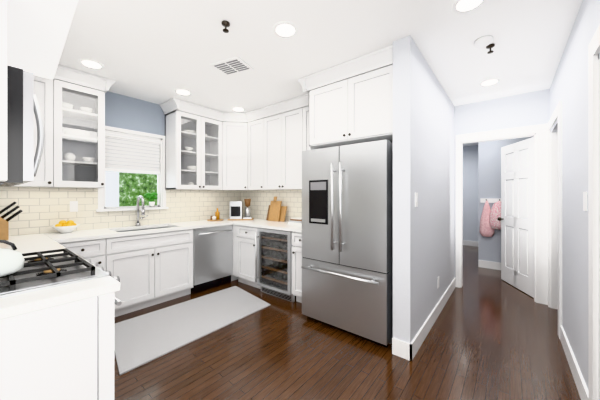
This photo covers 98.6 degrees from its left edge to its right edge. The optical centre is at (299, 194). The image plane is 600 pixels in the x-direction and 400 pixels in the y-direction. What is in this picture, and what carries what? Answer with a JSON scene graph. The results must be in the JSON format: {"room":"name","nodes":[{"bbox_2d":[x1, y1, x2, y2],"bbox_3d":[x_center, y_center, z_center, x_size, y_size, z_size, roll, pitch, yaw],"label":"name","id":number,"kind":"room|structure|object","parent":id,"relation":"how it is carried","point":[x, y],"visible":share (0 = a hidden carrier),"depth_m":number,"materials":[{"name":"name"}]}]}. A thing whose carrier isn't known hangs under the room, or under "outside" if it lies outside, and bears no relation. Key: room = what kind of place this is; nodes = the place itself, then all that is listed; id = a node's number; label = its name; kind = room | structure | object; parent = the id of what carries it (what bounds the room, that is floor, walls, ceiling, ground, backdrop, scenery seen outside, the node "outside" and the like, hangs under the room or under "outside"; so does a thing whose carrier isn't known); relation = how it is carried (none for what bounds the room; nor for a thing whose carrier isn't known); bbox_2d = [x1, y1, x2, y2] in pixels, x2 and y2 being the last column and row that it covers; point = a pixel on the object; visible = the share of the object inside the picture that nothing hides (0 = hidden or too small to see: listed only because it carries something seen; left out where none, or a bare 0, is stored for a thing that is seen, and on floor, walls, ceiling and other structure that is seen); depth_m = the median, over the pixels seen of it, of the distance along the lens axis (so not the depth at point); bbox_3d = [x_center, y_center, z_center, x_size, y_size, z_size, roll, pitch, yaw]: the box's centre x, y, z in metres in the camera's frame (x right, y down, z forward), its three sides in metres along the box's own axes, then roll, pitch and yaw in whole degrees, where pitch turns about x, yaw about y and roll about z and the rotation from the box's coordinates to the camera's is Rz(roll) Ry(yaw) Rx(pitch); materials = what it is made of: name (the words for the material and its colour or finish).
{"room":"kitchen","nodes":[
{"label":"kitchen","id":0,"kind":"room"},
{"bbox_2d":[105,91,164,208],"bbox_3d":[-2.168,0.020,3.531,0.120,2.600,3.460,0,0,39],"label":"wall","id":1,"kind":"structure","parent":0,"point":[121,111],"depth_m":3.40,"materials":[{"name":"blue paint"}]},
{"bbox_2d":[0,0,6,181],"bbox_3d":[-2.089,-0.664,1.578,2.432,1.228,0.300,0,0,39],"label":"upper cabinet","id":2,"kind":"object","parent":1,"relation":"attached to","point":[3,3],"visible":1,"depth_m":0.92,"materials":[{"name":"white wood"}]},
{"bbox_2d":[0,65,43,186],"bbox_3d":[-1.522,-0.283,1.203,0.754,0.474,0.434,0,0,39],"label":"microwave","id":3,"kind":"object","parent":2,"relation":"attached to","point":[22,103],"visible":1,"depth_m":1.07,"materials":[{"name":"silver metal"}]},
{"bbox_2d":[0,75,104,187],"bbox_3d":[-2.542,-0.615,2.662,0.365,1.070,0.800,0,0,39],"label":"upper cabinet","id":4,"kind":"object","parent":1,"relation":"attached to","point":[73,116],"depth_m":2.77,"materials":[{"name":"white wood"}]},
{"bbox_2d":[96,126,168,211],"bbox_3d":[-2.215,-0.323,3.434,0.170,1.045,0.830,0,0,39],"label":"window","id":5,"kind":"structure","parent":1,"relation":"in","point":[126,151],"depth_m":3.43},
{"bbox_2d":[0,187,301,235],"bbox_3d":[-1.163,0.175,2.713,2.470,0.570,3.260,0,0,39],"label":"backsplash","id":6,"kind":"structure","parent":1,"relation":"attached to","point":[42,208],"depth_m":3.21,"materials":[{"name":"beige tile"}]},
{"bbox_2d":[165,110,221,189],"bbox_3d":[-1.564,-0.615,3.865,0.365,1.070,0.720,0,0,39],"label":"upper cabinet","id":7,"kind":"object","parent":1,"relation":"attached to","point":[193,143],"visible":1,"depth_m":3.80,"materials":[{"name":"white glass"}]},
{"bbox_2d":[222,122,248,190],"bbox_3d":[-1.044,-0.615,4.304,0.616,1.070,0.611,0,0,39],"label":"upper cabinet","id":8,"kind":"object","parent":1,"relation":"attached to","point":[234,134],"visible":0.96,"depth_m":4.08,"materials":[{"name":"white wood"}]},
{"bbox_2d":[248,106,308,189],"bbox_3d":[-0.157,-0.615,3.741,1.477,1.070,0.365,0,0,39],"label":"upper cabinet","id":9,"kind":"object","parent":1,"relation":"attached to","point":[276,143],"visible":0.72,"depth_m":3.68,"materials":[{"name":"white wood"}]},
{"bbox_2d":[70,192,586,288],"bbox_3d":[-0.224,0.505,2.810,4.582,1.050,1.183,0,0,17],"label":"light switches","id":10,"kind":"object","parent":1,"relation":"attached to","point":[73,204],"depth_m":2.21,"materials":[{"name":"white plastic"}]},
{"bbox_2d":[144,192,157,206],"bbox_3d":[-2.075,0.064,3.598,0.122,0.209,0.178,0,0,39],"label":"potted plant","id":11,"kind":"object","parent":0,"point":[151,196],"visible":0.98,"depth_m":3.58,"materials":[{"name":"green plant"}]},
{"bbox_2d":[58,0,581,145],"bbox_3d":[1.331,-1.330,2.784,6.650,0.100,12.000,0,0,39],"label":"ceiling","id":12,"kind":"structure","parent":0,"point":[152,49],"depth_m":2.14,"materials":[{"name":"white paint"}]},
{"bbox_2d":[7,0,77,79],"bbox_3d":[-0.775,-1.030,0.656,2.770,0.500,0.560,0,0,39],"label":"ceiling bulkhead","id":13,"kind":"object","parent":12,"relation":"attached to","point":[37,30],"depth_m":1.24,"materials":[{"name":"white paint"}]},
{"bbox_2d":[78,59,103,68],"bbox_3d":[-2.031,-1.276,2.510,0.201,0.006,0.188,0,0,15],"label":"recessed light","id":14,"kind":"object","parent":12,"relation":"in","point":[89,63],"depth_m":2.51,"materials":[{"name":"white plastic"}]},
{"bbox_2d":[174,89,191,94],"bbox_3d":[-1.450,-1.276,3.192,0.191,0.006,0.180,0,0,15],"label":"recessed light","id":15,"kind":"object","parent":12,"relation":"in","point":[179,91],"depth_m":3.21,"materials":[{"name":"white plastic"}]},
{"bbox_2d":[222,20,229,32],"bbox_3d":[-0.535,-1.249,1.870,0.057,0.060,0.138,0,0,-8],"label":"sprinkler","id":16,"kind":"object","parent":12,"relation":"attached to","point":[225,23],"depth_m":1.91,"materials":[{"name":"black metal"}]},
{"bbox_2d":[209,56,253,75],"bbox_3d":[-0.675,-1.272,2.561,0.393,0.014,0.335,0,0,39],"label":"ceiling vent","id":17,"kind":"object","parent":12,"relation":"attached to","point":[233,65],"depth_m":2.54,"materials":[{"name":"white metal"}]},
{"bbox_2d":[231,107,244,111],"bbox_3d":[-0.918,-1.276,3.838,0.188,0.006,0.197,0,0,15],"label":"recessed light","id":18,"kind":"object","parent":12,"relation":"in","point":[239,109],"depth_m":3.85,"materials":[{"name":"white plastic"}]},
{"bbox_2d":[273,21,297,37],"bbox_3d":[-0.112,-1.276,1.992,0.195,0.006,0.199,0,0,15],"label":"recessed light","id":19,"kind":"object","parent":12,"relation":"in","point":[284,29],"depth_m":1.99,"materials":[{"name":"white plastic"}]},
{"bbox_2d":[452,0,485,12],"bbox_3d":[1.127,-1.276,1.735,0.192,0.006,0.143,0,0,15],"label":"recessed light","id":20,"kind":"object","parent":12,"relation":"in","point":[459,6],"depth_m":1.74,"materials":[{"name":"white plastic"}]},
{"bbox_2d":[474,35,494,53],"bbox_3d":[1.519,-1.249,2.095,0.282,0.060,0.228,0,0,-8],"label":"smoke detector","id":21,"kind":"object","parent":12,"relation":"attached to","point":[484,41],"depth_m":2.12,"materials":[{"name":"white plastic"}]},
{"bbox_2d":[479,78,499,85],"bbox_3d":[2.143,-1.276,2.917,0.195,0.006,0.197,0,0,15],"label":"recessed light","id":22,"kind":"object","parent":12,"relation":"in","point":[489,82],"depth_m":2.93,"materials":[{"name":"white plastic"}]},
{"bbox_2d":[114,245,580,399],"bbox_3d":[1.331,1.370,2.784,6.650,0.100,12.000,0,0,39],"label":"floor","id":23,"kind":"structure","parent":0,"point":[490,340],"depth_m":2.04,"materials":[{"name":"brown wood"}]},
{"bbox_2d":[0,292,113,399],"bbox_3d":[-1.983,0.880,1.698,2.444,0.877,0.620,0,0,39],"label":"base cabinet","id":24,"kind":"object","parent":23,"relation":"on","point":[65,351],"visible":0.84,"depth_m":1.04,"materials":[{"name":"white wood"}]},
{"bbox_2d":[0,248,121,305],"bbox_3d":[-1.433,0.837,1.313,0.760,0.964,0.717,0,0,39],"label":"range","id":25,"kind":"object","parent":23,"relation":"on","point":[39,272],"visible":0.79,"depth_m":1.25,"materials":[{"name":"silver metal"}]},
{"bbox_2d":[0,240,24,276],"bbox_3d":[-1.363,0.276,1.136,0.197,0.157,0.214,0,0,-11],"label":"kettle","id":26,"kind":"object","parent":25,"relation":"on","point":[11,261],"visible":1,"depth_m":1.14,"materials":[{"name":"ceramic"}]},
{"bbox_2d":[59,226,237,316],"bbox_3d":[-1.654,0.880,3.528,0.650,0.877,2.579,0,0,39],"label":"base cabinet","id":27,"kind":"object","parent":23,"relation":"on","point":[152,269],"visible":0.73,"depth_m":2.94,"materials":[{"name":"white wood"}]},
{"bbox_2d":[0,218,301,318],"bbox_3d":[-1.165,0.422,2.715,2.435,0.035,3.230,0,0,39],"label":"countertop","id":28,"kind":"structure","parent":27,"relation":"on","point":[18,304],"depth_m":2.03,"materials":[{"name":"stone"}]},
{"bbox_2d":[0,202,21,239],"bbox_3d":[-2.684,0.232,2.326,0.100,0.343,0.250,0,0,39],"label":"knife block","id":29,"kind":"object","parent":28,"relation":"on","point":[4,224],"visible":1,"depth_m":2.32,"materials":[{"name":"brown wood"}]},
{"bbox_2d":[51,220,79,232],"bbox_3d":[-2.508,0.338,2.764,0.240,0.133,0.240,0,0,39],"label":"lemon bowl","id":30,"kind":"object","parent":28,"relation":"on","point":[63,226],"visible":1,"depth_m":2.73,"materials":[{"name":"white ceramic"}]},
{"bbox_2d":[135,195,147,225],"bbox_3d":[-2.029,0.204,3.359,0.220,0.400,0.148,0,0,39],"label":"faucet","id":31,"kind":"object","parent":28,"relation":"on","point":[140,196],"visible":1,"depth_m":3.35,"materials":[{"name":"silver metal"}]},
{"bbox_2d":[116,227,169,231],"bbox_3d":[-1.906,0.536,3.202,0.442,0.188,0.712,0,0,39],"label":"sink","id":32,"kind":"object","parent":28,"relation":"attached to","point":[157,227],"visible":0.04,"depth_m":3.35,"materials":[{"name":"silver metal"}]},
{"bbox_2d":[207,208,223,220],"bbox_3d":[-1.344,0.308,4.099,0.260,0.192,0.256,0,0,39],"label":"tray","id":33,"kind":"object","parent":28,"relation":"on","point":[216,217],"visible":1,"depth_m":4.12,"materials":[{"name":"brown wood"}]},
{"bbox_2d":[227,199,253,219],"bbox_3d":[-0.968,0.234,4.244,0.400,0.340,0.220,0,0,-6],"label":"espresso machine","id":34,"kind":"object","parent":28,"relation":"on","point":[236,207],"visible":1,"depth_m":4.15,"materials":[{"name":"white plastic"}]},
{"bbox_2d":[266,197,286,221],"bbox_3d":[-0.380,0.214,4.032,0.380,0.380,0.115,0,0,39],"label":"cutting boards","id":35,"kind":"object","parent":28,"relation":"on","point":[276,212],"visible":0.95,"depth_m":3.99,"materials":[{"name":"brown wood"}]},
{"bbox_2d":[288,217,301,224],"bbox_3d":[0.002,0.361,3.615,0.240,0.085,0.240,0,0,39],"label":"book stack","id":36,"kind":"object","parent":28,"relation":"on","point":[296,220],"visible":0.71,"depth_m":3.53,"materials":[{"name":"white paper"}]},
{"bbox_2d":[114,286,270,374],"bbox_3d":[-1.142,1.313,2.818,0.910,0.011,1.670,0,0,39],"label":"rug","id":37,"kind":"object","parent":23,"relation":"on","point":[140,340],"visible":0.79,"depth_m":2.61,"materials":[{"name":"white fabric"}]},
{"bbox_2d":[191,225,232,293],"bbox_3d":[-1.407,0.882,3.795,0.656,0.874,0.600,0,0,39],"label":"dishwasher","id":38,"kind":"object","parent":23,"relation":"on","point":[212,246],"visible":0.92,"depth_m":3.60,"materials":[{"name":"silver metal"}]},
{"bbox_2d":[233,225,301,302],"bbox_3d":[-0.242,0.880,3.627,1.465,0.877,0.650,0,0,39],"label":"base cabinet","id":39,"kind":"object","parent":23,"relation":"on","point":[243,236],"visible":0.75,"depth_m":3.63,"materials":[{"name":"white wood"}]},
{"bbox_2d":[255,228,294,301],"bbox_3d":[-0.174,0.883,3.525,0.590,0.871,0.681,0,0,39],"label":"wine cooler","id":40,"kind":"object","parent":23,"relation":"on","point":[273,248],"visible":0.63,"depth_m":3.43,"materials":[{"name":"silver metal"}]},
{"bbox_2d":[301,139,392,347],"bbox_3d":[0.606,0.427,2.732,0.910,1.784,0.878,0,0,39],"label":"refrigerator","id":41,"kind":"object","parent":23,"relation":"on","point":[347,267],"visible":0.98,"depth_m":2.36,"materials":[{"name":"silver metal"}]},
{"bbox_2d":[393,35,454,342],"bbox_3d":[1.542,0.020,2.987,0.140,2.600,2.260,0,0,39],"label":"wall","id":42,"kind":"structure","parent":0,"point":[423,112],"depth_m":2.28,"materials":[{"name":"grey paint"}]},
{"bbox_2d":[54,45,392,122],"bbox_3d":[-0.823,-1.215,2.633,3.070,0.126,2.925,0,0,39],"label":"crown molding","id":43,"kind":"structure","parent":42,"relation":"attached to","point":[381,58],"depth_m":2.78,"materials":[{"name":"white wood"}]},
{"bbox_2d":[309,65,392,149],"bbox_3d":[0.679,0.085,2.819,0.975,2.469,0.740,0,0,39],"label":"wall cabinet","id":44,"kind":"object","parent":42,"relation":"attached to","point":[357,109],"visible":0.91,"depth_m":2.52,"materials":[{"name":"white wood"}]},
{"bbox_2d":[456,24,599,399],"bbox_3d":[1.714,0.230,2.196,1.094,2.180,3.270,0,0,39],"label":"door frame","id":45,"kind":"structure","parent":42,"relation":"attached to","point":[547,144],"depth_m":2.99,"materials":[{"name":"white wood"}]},
{"bbox_2d":[463,136,533,262],"bbox_3d":[3.764,0.020,5.021,3.900,2.600,3.700,0,0,39],"label":"wall","id":46,"kind":"structure","parent":0,"point":[482,161],"depth_m":4.71,"materials":[{"name":"grey paint"}]},
{"bbox_2d":[392,240,587,399],"bbox_3d":[2.296,1.255,1.786,3.109,0.130,11.270,0,0,27],"label":"baseboard","id":47,"kind":"structure","parent":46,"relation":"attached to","point":[405,350],"depth_m":2.15,"materials":[{"name":"white wood"}]},
{"bbox_2d":[479,198,500,236],"bbox_3d":[3.441,0.405,4.488,0.530,0.690,0.190,0,0,39],"label":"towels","id":48,"kind":"object","parent":46,"relation":"attached to","point":[489,222],"visible":0.81,"depth_m":4.56,"materials":[{"name":"pink fabric"}]},
{"bbox_2d":[455,89,549,277],"bbox_3d":[2.702,0.020,3.422,1.110,2.600,0.120,0,0,39],"label":"wall","id":49,"kind":"structure","parent":0,"point":[530,108],"depth_m":3.38,"materials":[{"name":"grey paint"}]},
{"bbox_2d":[497,137,533,297],"bbox_3d":[3.047,0.285,3.661,0.187,2.050,0.763,0,0,18],"label":"hall door","id":50,"kind":"structure","parent":49,"relation":"in","point":[517,159],"depth_m":3.62,"materials":[{"name":"white wood"}]},
{"bbox_2d":[550,0,599,387],"bbox_3d":[0.744,0.020,0.233,0.120,2.600,7.300,0,0,39],"label":"wall","id":51,"kind":"structure","parent":0,"point":[569,85],"depth_m":1.85,"materials":[{"name":"grey paint"}]},
{"label":"outside","id":52,"kind":"structure","parent":0,"visible":0},
{"bbox_2d":[105,172,156,206],"bbox_3d":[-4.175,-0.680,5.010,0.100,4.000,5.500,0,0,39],"label":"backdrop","id":53,"kind":"structure","parent":52,"point":[121,189],"depth_m":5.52,"materials":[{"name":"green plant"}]}
]}

